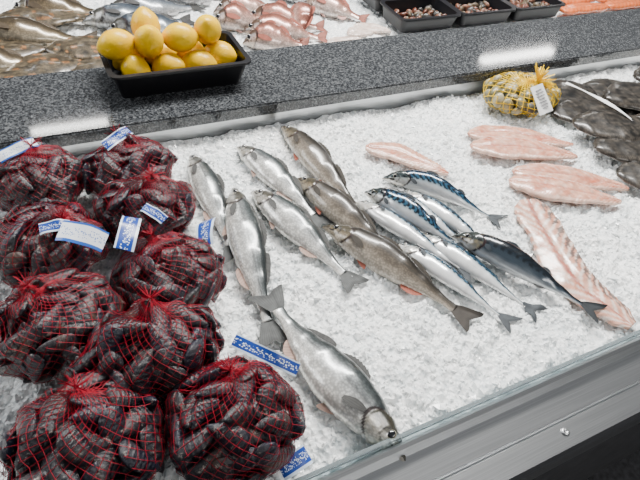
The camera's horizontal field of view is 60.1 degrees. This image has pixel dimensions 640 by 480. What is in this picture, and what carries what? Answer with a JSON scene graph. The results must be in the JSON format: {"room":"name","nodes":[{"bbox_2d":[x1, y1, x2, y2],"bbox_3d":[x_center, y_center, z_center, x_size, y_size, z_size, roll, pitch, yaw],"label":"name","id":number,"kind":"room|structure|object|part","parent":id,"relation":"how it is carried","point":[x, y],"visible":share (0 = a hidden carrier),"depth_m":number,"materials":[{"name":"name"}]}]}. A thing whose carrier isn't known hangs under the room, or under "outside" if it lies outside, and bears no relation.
{"room":"food shop","nodes":[
{"label":"food shop","id":0,"kind":"room"},
{"bbox_2d":[131,6,160,33],"bbox_3d":[-0.455,-0.557,1.443,0.074,0.097,0.074,3,25,15],"label":"lemon","id":1,"kind":"object","parent":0,"point":[142,16],"depth_m":1.41,"materials":[{"name":"yellow food"}]},
{"bbox_2d":[134,25,163,57],"bbox_3d":[-0.434,-0.503,1.402,0.074,0.097,0.074,-21,78,-26],"label":"lemon","id":2,"kind":"object","parent":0,"point":[148,40],"depth_m":1.37,"materials":[{"name":"yellow food"}]},
{"bbox_2d":[586,450,639,479],"bbox_3d":[0.508,-0.101,2.701,13.000,0.100,11.000,-15,49,-22],"label":"floor","id":3,"kind":"structure","parent":0,"point":[628,468],"depth_m":1.82,"materials":[{"name":"plastic"}]},
{"bbox_2d":[0,8,639,479],"bbox_3d":[0.310,-0.413,2.183,4.460,0.920,2.648,-15,49,-22],"label":"countertop","id":4,"kind":"structure","parent":3,"relation":"on","point":[578,417],"depth_m":1.41,"materials":[{"name":"stone"}]},
{"bbox_2d":[96,31,250,97],"bbox_3d":[-0.389,-0.472,1.491,0.370,0.072,0.200,-15,49,-22],"label":"tray","id":5,"kind":"object","parent":4,"relation":"on","point":[198,77],"visible":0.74,"depth_m":1.44,"materials":[{"name":"black plastic"}]},
{"bbox_2d":[96,29,134,60],"bbox_3d":[-0.510,-0.490,1.389,0.099,0.075,0.075,-20,28,-17],"label":"lemon","id":6,"kind":"object","parent":5,"relation":"in","point":[114,44],"depth_m":1.36,"materials":[{"name":"yellow food"}]},
{"bbox_2d":[112,49,144,70],"bbox_3d":[-0.507,-0.484,1.466,0.095,0.072,0.072,-39,88,-11],"label":"lemon","id":7,"kind":"object","parent":5,"relation":"in","point":[116,64],"depth_m":1.44,"materials":[{"name":"yellow food"}]},
{"bbox_2d":[121,54,150,74],"bbox_3d":[-0.471,-0.432,1.419,0.072,0.094,0.072,-19,36,7],"label":"lemon","id":8,"kind":"object","parent":5,"relation":"in","point":[132,63],"depth_m":1.39,"materials":[{"name":"yellow food"}]},
{"bbox_2d":[145,44,176,64],"bbox_3d":[-0.433,-0.504,1.499,0.093,0.071,0.071,-11,46,-3],"label":"lemon","id":9,"kind":"object","parent":5,"relation":"in","point":[165,49],"depth_m":1.48,"materials":[{"name":"yellow food"}]},
{"bbox_2d":[152,52,184,70],"bbox_3d":[-0.398,-0.453,1.452,0.099,0.075,0.075,1,82,23],"label":"lemon","id":10,"kind":"object","parent":5,"relation":"in","point":[164,61],"depth_m":1.42,"materials":[{"name":"yellow food"}]},
{"bbox_2d":[162,22,198,51],"bbox_3d":[-0.364,-0.526,1.437,0.081,0.073,0.081,26,47,17],"label":"lemon","id":11,"kind":"object","parent":5,"relation":"on","point":[178,36],"visible":0.91,"depth_m":1.41,"materials":[{"name":"yellow food"}]},
{"bbox_2d":[177,41,203,57],"bbox_3d":[-0.362,-0.523,1.529,0.097,0.074,0.074,18,66,1],"label":"lemon","id":12,"kind":"object","parent":5,"relation":"in","point":[198,46],"depth_m":1.50,"materials":[{"name":"food"}]},
{"bbox_2d":[182,49,216,67],"bbox_3d":[-0.323,-0.471,1.482,0.099,0.076,0.076,5,3,-6],"label":"lemon","id":13,"kind":"object","parent":5,"relation":"in","point":[197,57],"depth_m":1.45,"materials":[{"name":"yellow food"}]},
{"bbox_2d":[194,14,220,44],"bbox_3d":[-0.299,-0.559,1.469,0.072,0.082,0.077,6,44,-3],"label":"lemon","id":14,"kind":"object","parent":5,"relation":"on","point":[208,28],"visible":0.98,"depth_m":1.44,"materials":[{"name":"yellow food"}]},
{"bbox_2d":[203,41,236,63],"bbox_3d":[-0.276,-0.508,1.519,0.098,0.075,0.075,8,40,6],"label":"lemon","id":15,"kind":"object","parent":5,"relation":"in","point":[223,52],"depth_m":1.49,"materials":[{"name":"yellow food"}]},
{"bbox_2d":[0,64,639,479],"bbox_3d":[0.348,-0.086,1.370,3.704,0.047,0.924,-15,49,-22],"label":"crushed ice","id":16,"kind":"object","parent":4,"relation":"in","point":[424,366],"visible":0.36,"depth_m":1.15,"materials":[{"name":"white ice"}]},
{"bbox_2d":[0,135,83,211],"bbox_3d":[-0.601,-0.139,1.170,0.196,0.158,0.189,6,44,-3],"label":"net bag","id":17,"kind":"object","parent":16,"relation":"on","point":[31,171],"visible":0.8,"depth_m":1.13,"materials":[{"name":"red plastic"}]},
{"bbox_2d":[0,197,108,286],"bbox_3d":[-0.509,0.005,1.029,0.217,0.162,0.220,-15,49,-22],"label":"net bag","id":18,"kind":"object","parent":16,"relation":"on","point":[46,236],"visible":0.92,"depth_m":0.97,"materials":[{"name":"red plastic"}]},
{"bbox_2d":[0,268,127,383],"bbox_3d":[-0.435,0.122,0.902,0.217,0.180,0.210,12,44,3],"label":"net bag","id":19,"kind":"object","parent":16,"relation":"on","point":[47,321],"visible":0.86,"depth_m":0.86,"materials":[{"name":"red plastic"}]},
{"bbox_2d":[0,370,166,479],"bbox_3d":[-0.326,0.278,0.755,0.222,0.179,0.205,-1,45,-10],"label":"net bag","id":20,"kind":"object","parent":16,"relation":"on","point":[72,432],"visible":0.99,"depth_m":0.72,"materials":[{"name":"red plastic"}]},
{"bbox_2d":[80,124,177,196],"bbox_3d":[-0.425,-0.172,1.235,0.215,0.147,0.180,-15,49,-22],"label":"net bag","id":21,"kind":"object","parent":16,"relation":"on","point":[124,155],"visible":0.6,"depth_m":1.19,"materials":[{"name":"red plastic"}]},
{"bbox_2d":[92,164,195,249],"bbox_3d":[-0.358,-0.069,1.126,0.206,0.166,0.181,9,44,0],"label":"net bag","id":22,"kind":"object","parent":16,"relation":"on","point":[164,202],"visible":0.78,"depth_m":1.08,"materials":[{"name":"red plastic"}]},
{"bbox_2d":[64,285,224,412],"bbox_3d":[-0.263,0.174,0.871,0.185,0.201,0.233,31,48,21],"label":"net bag","id":23,"kind":"object","parent":16,"relation":"on","point":[152,346],"visible":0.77,"depth_m":0.82,"materials":[{"name":"red plastic"}]},
{"bbox_2d":[109,216,227,311],"bbox_3d":[-0.282,0.041,1.027,0.208,0.176,0.261,-5,46,-14],"label":"net bag","id":24,"kind":"object","parent":16,"relation":"on","point":[190,270],"visible":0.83,"depth_m":0.96,"materials":[{"name":"red plastic"}]},
{"bbox_2d":[187,155,233,263],"bbox_3d":[-0.244,-0.091,1.254,0.085,0.056,0.391,-15,49,-22],"label":"fish","id":25,"kind":"object","parent":16,"relation":"on","point":[208,186],"visible":0.84,"depth_m":1.25},
{"bbox_2d":[164,334,312,479],"bbox_3d":[-0.118,0.261,0.818,0.220,0.179,0.198,-15,49,-22],"label":"net bag","id":26,"kind":"object","parent":16,"relation":"on","point":[233,418],"visible":1,"depth_m":0.77,"materials":[{"name":"red plastic"}]},
{"bbox_2d":[222,188,286,346],"bbox_3d":[-0.143,0.025,1.143,0.091,0.063,0.459,-10,47,-18],"label":"fish","id":27,"kind":"object","parent":16,"relation":"on","point":[246,233],"visible":1,"depth_m":1.12},
{"bbox_2d":[236,144,333,226],"bbox_3d":[-0.097,-0.145,1.331,0.084,0.058,0.365,-29,55,-32],"label":"fish","id":28,"kind":"object","parent":16,"relation":"on","point":[272,171],"visible":0.92,"depth_m":1.32},
{"bbox_2d":[251,189,368,293],"bbox_3d":[-0.038,-0.019,1.205,0.367,0.059,0.089,38,51,27],"label":"fish","id":29,"kind":"object","parent":16,"relation":"on","point":[292,220],"visible":1,"depth_m":1.19},
{"bbox_2d":[281,125,355,202],"bbox_3d":[0.008,-0.182,1.384,0.081,0.062,0.440,-23,52,-28],"label":"trout","id":30,"kind":"object","parent":16,"relation":"on","point":[314,156],"visible":0.85,"depth_m":1.38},
{"bbox_2d":[248,284,405,460],"bbox_3d":[0.009,0.217,0.964,0.106,0.074,0.401,-19,51,-26],"label":"fish","id":31,"kind":"object","parent":16,"relation":"on","point":[345,390],"visible":0.94,"depth_m":0.92},
{"bbox_2d":[298,176,378,234],"bbox_3d":[0.065,-0.055,1.259,0.370,0.061,0.081,35,50,25],"label":"trout","id":32,"kind":"object","parent":16,"relation":"on","point":[338,206],"visible":0.7,"depth_m":1.25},
{"bbox_2d":[322,224,483,331],"bbox_3d":[0.161,0.056,1.157,0.393,0.063,0.089,31,48,21],"label":"fish","id":33,"kind":"object","parent":16,"relation":"on","point":[382,255],"visible":1,"depth_m":1.14},
{"bbox_2d":[365,142,448,175],"bbox_3d":[0.235,-0.226,1.475,0.233,0.018,0.082,19,45,11],"label":"fish fillet","id":34,"kind":"object","parent":16,"relation":"on","point":[397,152],"visible":0.98,"depth_m":1.46,"materials":[{"name":"pink food"}]},
{"bbox_2d":[356,200,471,283],"bbox_3d":[0.206,-0.012,1.236,0.344,0.051,0.060,35,50,25],"label":"mackerel","id":35,"kind":"object","parent":16,"relation":"on","point":[389,220],"visible":0.83,"depth_m":1.23,"materials":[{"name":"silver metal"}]},
{"bbox_2d":[364,187,467,249],"bbox_3d":[0.220,-0.053,1.264,0.298,0.057,0.055,35,50,25],"label":"mackerel","id":36,"kind":"object","parent":16,"relation":"on","point":[405,205],"visible":0.94,"depth_m":1.25,"materials":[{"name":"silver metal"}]},
{"bbox_2d":[382,187,475,256],"bbox_3d":[0.253,-0.059,1.296,0.304,0.049,0.060,36,50,26],"label":"mackerel","id":37,"kind":"object","parent":16,"relation":"on","point":[439,221],"visible":0.24,"depth_m":1.28,"materials":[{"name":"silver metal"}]},
{"bbox_2d":[403,189,473,233],"bbox_3d":[0.312,-0.046,1.294,0.322,0.049,0.062,37,51,26],"label":"mackerel","id":38,"kind":"object","parent":16,"relation":"on","point":[448,215],"visible":0.48,"depth_m":1.28,"materials":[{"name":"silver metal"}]},
{"bbox_2d":[382,170,507,228],"bbox_3d":[0.307,-0.116,1.358,0.318,0.055,0.063,25,46,16],"label":"mackerel","id":39,"kind":"object","parent":16,"relation":"on","point":[430,183],"visible":0.98,"depth_m":1.35,"materials":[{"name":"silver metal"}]},
{"bbox_2d":[397,242,522,332],"bbox_3d":[0.280,0.080,1.160,0.312,0.048,0.059,36,50,26],"label":"mackerel","id":40,"kind":"object","parent":16,"relation":"on","point":[436,267],"visible":0.79,"depth_m":1.15,"materials":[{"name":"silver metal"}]},
{"bbox_2d":[423,232,547,322],"bbox_3d":[0.336,0.061,1.188,0.323,0.049,0.062,36,50,26],"label":"mackerel","id":41,"kind":"object","parent":16,"relation":"on","point":[455,253],"visible":0.77,"depth_m":1.17,"materials":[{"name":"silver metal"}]},
{"bbox_2d":[467,125,573,146],"bbox_3d":[0.579,-0.307,1.609,0.314,0.019,0.086,5,44,-4],"label":"fish fillet","id":42,"kind":"object","parent":16,"relation":"on","point":[480,131],"visible":0.82,"depth_m":1.60,"materials":[{"name":"pink food"}]},
{"bbox_2d":[469,136,577,159],"bbox_3d":[0.569,-0.260,1.549,0.308,0.017,0.103,-1,45,-9],"label":"fish fillet","id":43,"kind":"object","parent":16,"relation":"on","point":[507,147],"visible":1,"depth_m":1.53,"materials":[{"name":"pink food"}]},
{"bbox_2d":[451,231,606,322],"bbox_3d":[0.440,0.059,1.178,0.345,0.058,0.062,30,48,21],"label":"mackerel","id":44,"kind":"object","parent":16,"relation":"on","point":[507,256],"visible":1,"depth_m":1.17,"materials":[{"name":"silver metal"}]},
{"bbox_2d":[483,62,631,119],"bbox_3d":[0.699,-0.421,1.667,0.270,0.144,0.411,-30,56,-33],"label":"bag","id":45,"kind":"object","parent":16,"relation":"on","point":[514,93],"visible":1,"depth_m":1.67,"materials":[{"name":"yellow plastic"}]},
{"bbox_2d":[508,173,621,204],"bbox_3d":[0.632,-0.132,1.425,0.287,0.019,0.100,8,44,-1],"label":"fish fillet","id":46,"kind":"object","parent":16,"relation":"on","point":[549,188],"visible":1,"depth_m":1.41,"materials":[{"name":"pink food"}]},
{"bbox_2d":[511,163,628,190],"bbox_3d":[0.671,-0.174,1.488,0.316,0.018,0.091,7,44,-2],"label":"fish fillet","id":47,"kind":"object","parent":16,"relation":"on","point":[597,182],"visible":0.81,"depth_m":1.48,"materials":[{"name":"pink food"}]},
{"bbox_2d":[513,199,635,329],"bbox_3d":[0.550,0.040,1.250,0.129,0.020,0.405,-6,46,-14],"label":"fish fillet","id":48,"kind":"object","parent":16,"relation":"on","point":[553,249],"visible":0.95,"depth_m":1.23,"materials":[{"name":"pink food"}]},
{"bbox_2d":[552,80,597,99],"bbox_3d":[0.842,-0.491,1.832,0.308,0.026,0.181,-15,49,-22],"label":"flatfish","id":49,"kind":"object","parent":16,"relation":"on","point":[567,91],"visible":0.34,"depth_m":1.82,"materials":[{"name":"grey food"}]},
{"bbox_2d":[550,98,639,122],"bbox_3d":[0.881,-0.423,1.767,0.333,0.028,0.178,-15,49,-22],"label":"flatfish","id":50,"kind":"object","parent":16,"relation":"on","point":[566,109],"visible":0.41,"depth_m":1.74,"materials":[{"name":"grey food"}]},
{"bbox_2d":[582,78,620,98],"bbox_3d":[1.039,-0.503,1.875,0.329,0.026,0.175,9,44,1],"label":"flatfish","id":51,"kind":"object","parent":16,"relation":"on","point":[599,85],"visible":0.3,"depth_m":1.87,"materials":[{"name":"grey food"}]},
{"bbox_2d":[602,81,639,110],"bbox_3d":[1.060,-0.483,1.808,0.334,0.027,0.177,-15,49,-22],"label":"flatfish","id":52,"kind":"object","parent":51,"relation":"on","point":[624,94],"visible":0.95,"depth_m":1.76,"materials":[{"name":"grey food"}]},
{"bbox_2d":[592,137,639,161],"bbox_3d":[0.935,-0.283,1.601,0.330,0.027,0.182,-15,49,-22],"label":"flatfish","id":53,"kind":"object","parent":16,"relation":"on","point":[619,150],"visible":0.78,"depth_m":1.55,"materials":[{"name":"grey food"}]},
{"bbox_3d":[1.134,-0.300,1.665,0.332,0.027,0.186,-15,49,-22],"label":"flatfish","id":54,"kind":"object","parent":16,"relation":"on","visible":0},
{"bbox_3d":[1.109,-0.345,1.691,0.311,0.027,0.220,-15,49,-22],"label":"flatfish","id":55,"kind":"object","parent":54,"relation":"on","visible":0},
{"bbox_2d":[572,109,639,141],"bbox_3d":[0.910,-0.335,1.635,0.331,0.027,0.173,10,44,2],"label":"flatfish","id":56,"kind":"object","parent":55,"relation":"on","point":[608,124],"visible":0.98,"depth_m":1.61,"materials":[{"name":"grey food"}]},
{"bbox_3d":[1.021,-0.134,1.494,0.325,0.029,0.195,-15,49,-22],"label":"flatfish","id":57,"kind":"object","parent":16,"relation":"on","visible":0},
{"bbox_2d":[615,162,639,189],"bbox_3d":[0.970,-0.168,1.503,0.330,0.028,0.177,9,44,1],"label":"flatfish","id":58,"kind":"object","parent":57,"relation":"on","point":[628,172],"visible":0.94,"depth_m":1.49,"materials":[{"name":"grey food"}]},
{"bbox_3d":[1.284,-0.480,1.856,0.330,0.027,0.179,-15,49,-22],"label":"flatfish","id":59,"kind":"object","parent":16,"relation":"on","visible":0},
{"bbox_2d":[632,67,639,81],"bbox_3d":[1.238,-0.577,1.932,0.330,0.028,0.183,-15,49,-22],"label":"flatfish","id":60,"kind":"object","parent":59,"relation":"on","point":[636,74],"visible":1,"depth_m":1.90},
{"bbox_2d":[0,0,639,50],"bbox_3d":[0.061,-1.091,2.357,4.405,0.041,1.220,-15,49,-22],"label":"bed","id":61,"kind":"object","parent":4,"relation":"in","point":[336,27],"visible":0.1,"depth_m":2.04,"materials":[{"name":"white ice"}]},
{"bbox_2d":[0,48,22,68],"bbox_3d":[-0.900,-0.505,1.551,0.316,0.080,0.114,-15,49,-22],"label":"cod","id":62,"kind":"object","parent":61,"relation":"on","point":[8,57],"visible":0.27,"depth_m":1.54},
{"bbox_2d":[0,39,45,55],"bbox_3d":[-0.920,-0.559,1.614,0.293,0.026,0.155,-15,49,-22],"label":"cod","id":63,"kind":"object","parent":61,"relation":"on","point":[23,48],"visible":0.45,"depth_m":1.62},
{"bbox_2d":[0,53,80,77],"bbox_3d":[-0.776,-0.497,1.571,0.291,0.029,0.159,-15,49,-22],"label":"plaice","id":64,"kind":"object","parent":61,"relation":"on","point":[37,63],"visible":0.66,"depth_m":1.55,"materials":[{"name":"food"}]},
{"bbox_2d":[0,6,88,26],"bbox_3d":[-0.884,-0.722,1.772,0.293,0.026,0.158,-15,49,-22],"label":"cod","id":65,"kind":"object","parent":61,"relation":"on","point":[54,17],"visible":0.68,"depth_m":1.76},
{"bbox_2d":[0,16,97,45],"bbox_3d":[-0.863,-0.633,1.684,0.352,0.080,0.112,-10,47,-18],"label":"cod","id":66,"kind":"object","parent":61,"relation":"on","point":[12,28],"visible":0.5,"depth_m":1.65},
{"bbox_2d":[13,0,94,21],"bbox_3d":[-0.847,-0.770,1.831,0.335,0.087,0.103,-10,47,-18],"label":"cod","id":67,"kind":"object","parent":61,"relation":"on","point":[76,6],"visible":0.34,"depth_m":1.80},
{"bbox_2d":[44,35,99,59],"bbox_3d":[-0.673,-0.589,1.669,0.292,0.025,0.161,-15,49,-22],"label":"plaice","id":68,"kind":"object","parent":61,"relation":"on","point":[82,47],"visible":0.48,"depth_m":1.63,"materials":[{"name":"brown food"}]},
{"bbox_2d":[75,56,103,69],"bbox_3d":[-0.607,-0.540,1.647,0.291,0.026,0.160,-15,49,-22],"label":"plaice","id":69,"kind":"object","parent":61,"relation":"on","point":[95,62],"visible":0.15,"depth_m":1.59,"materials":[{"name":"brown food"}]},
{"bbox_2d":[82,3,194,28],"bbox_3d":[-0.595,-0.742,1.836,0.368,0.079,0.115,-15,49,-22],"label":"haddock","id":70,"kind":"object","parent":61,"relation":"on","point":[103,16],"visible":0.52,"depth_m":1.78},
{"bbox_2d":[104,10,193,35],"bbox_3d":[-0.519,-0.699,1.802,0.358,0.085,0.100,-15,49,-22],"label":"haddock","id":71,"kind":"object","parent":61,"relation":"on","point":[124,22],"visible":0.23,"depth_m":1.75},
{"bbox_2d":[110,0,205,14],"bbox_3d":[-0.571,-0.815,1.926,0.345,0.082,0.113,-22,52,-28],"label":"haddock","id":72,"kind":"object","parent":61,"relation":"on","point":[167,7],"visible":0.5,"depth_m":1.91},
{"bbox_2d":[168,0,213,5],"bbox_3d":[-0.467,-0.903,2.032,0.276,0.087,0.102,-20,51,-27],"label":"haddock","id":73,"kind":"object","parent":61,"relation":"on","point":[180,2],"visible":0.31,"depth_m":2.00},
{"bbox_2d":[215,0,255,32],"bbox_3d":[-0.260,-0.777,1.920,0.220,0.086,0.100,-22,52,-28],"label":"red gurnard","id":74,"kind":"object","parent":61,"relation":"on","point":[233,16],"visible":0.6,"depth_m":1.88,"materials":[{"name":"food"}]},
{"bbox_2d":[213,0,278,13],"bbox_3d":[-0.244,-0.853,2.013,0.280,0.087,0.102,-17,50,-24],"label":"red gurnard","id":75,"kind":"object","parent":61,"relation":"on","point":[251,5],"visible":0.39,"depth_m":1.97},
{"bbox_2d":[242,19,309,49],"bbox_3d":[-0.143,-0.673,1.844,0.229,0.088,0.094,-1,45,-10],"label":"red gurnard","id":76,"kind":"object","parent":61,"relation":"on","point":[266,35],"visible":0.82,"depth_m":1.82,"materials":[{"name":"food"}]},
{"bbox_2d":[242,12,327,42],"bbox_3d":[-0.115,-0.722,1.894,0.302,0.086,0.102,-1,45,-10],"label":"red gurnard","id":77,"kind":"object","parent":61,"relation":"on","point":[297,32],"visible":0.61,"depth_m":1.88,"materials":[{"name":"food"}]},
{"bbox_2d":[251,0,328,32],"bbox_3d":[-0.112,-0.785,1.956,0.291,0.087,0.098,2,44,-7],"label":"red gurnard","id":78,"kind":"object","parent":61,"relation":"on","point":[278,6],"visible":0.47,"depth_m":1.93,"materials":[{"name":"food"}]},
{"bbox_2d":[284,0,304,2],"bbox_3d":[-0.051,-0.979,2.171,0.307,0.084,0.120,-15,49,-22],"label":"haddock","id":79,"kind":"object","parent":61,"relation":"on","point":[296,1],"visible":0.39,"depth_m":2.14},
{"bbox_2d":[291,2,315,40],"bbox_3d":[-0.071,-0.780,1.953,0.100,0.084,0.226,10,44,1],"label":"red gurnard","id":80,"kind":"object","parent":61,"relation":"on","point":[303,11],"visible":0.62,"depth_m":1.94,"materials":[{"name":"food"}]},
{"bbox_2d":[304,0,369,22],"bbox_3d":[0.056,-0.881,2.091,0.264,0.085,0.108,16,44,7],"label":"red gurnard","id":81,"kind":"object","parent":61,"relation":"on","point":[340,9],"visible":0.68,"depth_m":2.07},
{"bbox_2d":[327,36,360,41],"bbox_3d":[0.088,-0.692,1.929,0.142,0.018,0.073,-15,49,-22],"label":"fish fillet","id":82,"kind":"object","parent":61,"relation":"on","point":[344,38],"visible":0.38,"depth_m":1.93,"materials":[{"name":"white food"}]},
{"bbox_2d":[346,25,373,37],"bbox_3d":[0.155,-0.764,2.011,0.140,0.019,0.069,-29,55,-32],"label":"fish fillet","id":83,"kind":"object","parent":61,"relation":"on","point":[355,31],"visible":0.85,"depth_m":1.99,"materials":[{"name":"white food"}]},
{"bbox_2d":[353,23,390,33],"bbox_3d":[0.192,-0.783,2.036,0.140,0.018,0.070,2,44,-7],"label":"fish fillet","id":84,"kind":"object","parent":61,"relation":"on","point":[376,28],"visible":0.8,"depth_m":2.02,"materials":[{"name":"white food"}]},
{"bbox_2d":[363,0,382,11],"bbox_3d":[0.294,-0.981,2.216,0.270,0.055,0.186,-15,49,-22],"label":"tray","id":85,"kind":"object","parent":61,"relation":"on","point":[375,5],"visible":0.2,"depth_m":2.14,"materials":[{"name":"black plastic"}]},
{"bbox_2d":[380,0,460,32],"bbox_3d":[0.376,-0.855,2.100,0.270,0.055,0.186,-15,49,-22],"label":"tray","id":86,"kind":"object","parent":61,"relation":"on","point":[407,16],"visible":1,"depth_m":2.09,"materials":[{"name":"black plastic"}]},
{"bbox_2d":[443,0,515,26],"bbox_3d":[0.618,-0.918,2.202,0.270,0.056,0.186,-15,49,-22],"label":"tray","id":87,"kind":"object","parent":61,"relation":"on","point":[473,12],"visible":0.83,"depth_m":2.18,"materials":[{"name":"black plastic"}]},
{"bbox_2d":[504,0,565,20],"bbox_3d":[0.860,-0.981,2.304,0.270,0.055,0.186,-15,49,-22],"label":"tray","id":88,"kind":"object","parent":61,"relation":"on","point":[525,9],"visible":0.83,"depth_m":2.27,"materials":[{"name":"black plastic"}]},
{"bbox_2d":[561,0,594,3],"bbox_3d":[1.111,-1.066,2.450,0.282,0.024,0.081,-15,49,-22],"label":"salmon fillet","id":89,"kind":"object","parent":61,"relation":"on","point":[565,1],"visible":0.41,"depth_m":2.43,"materials":[{"name":"orange food"}]},
{"bbox_2d":[559,2,608,13],"bbox_3d":[1.146,-1.012,2.400,0.282,0.026,0.080,-15,49,-22],"label":"salmon fillet","id":90,"kind":"object","parent":61,"relation":"on","point":[581,7],"visible":0.95,"depth_m":2.38,"materials":[{"name":"orange food"}]},
{"bbox_2d":[604,0,639,9],"bbox_3d":[1.396,-1.077,2.507,0.282,0.024,0.080,-15,49,-22],"label":"salmon fillet","id":91,"kind":"object","parent":61,"relation":"on","point":[613,4],"visible":0.97,"depth_m":2.47,"materials":[{"name":"orange food"}]},
{"bbox_3d":[0.889,0.209,1.196,4.400,0.133,0.116,-15,49,-22],"label":"rail","id":92,"kind":"part","parent":4,"relation":"part of","materials":[{"name":"metal"}]}
]}

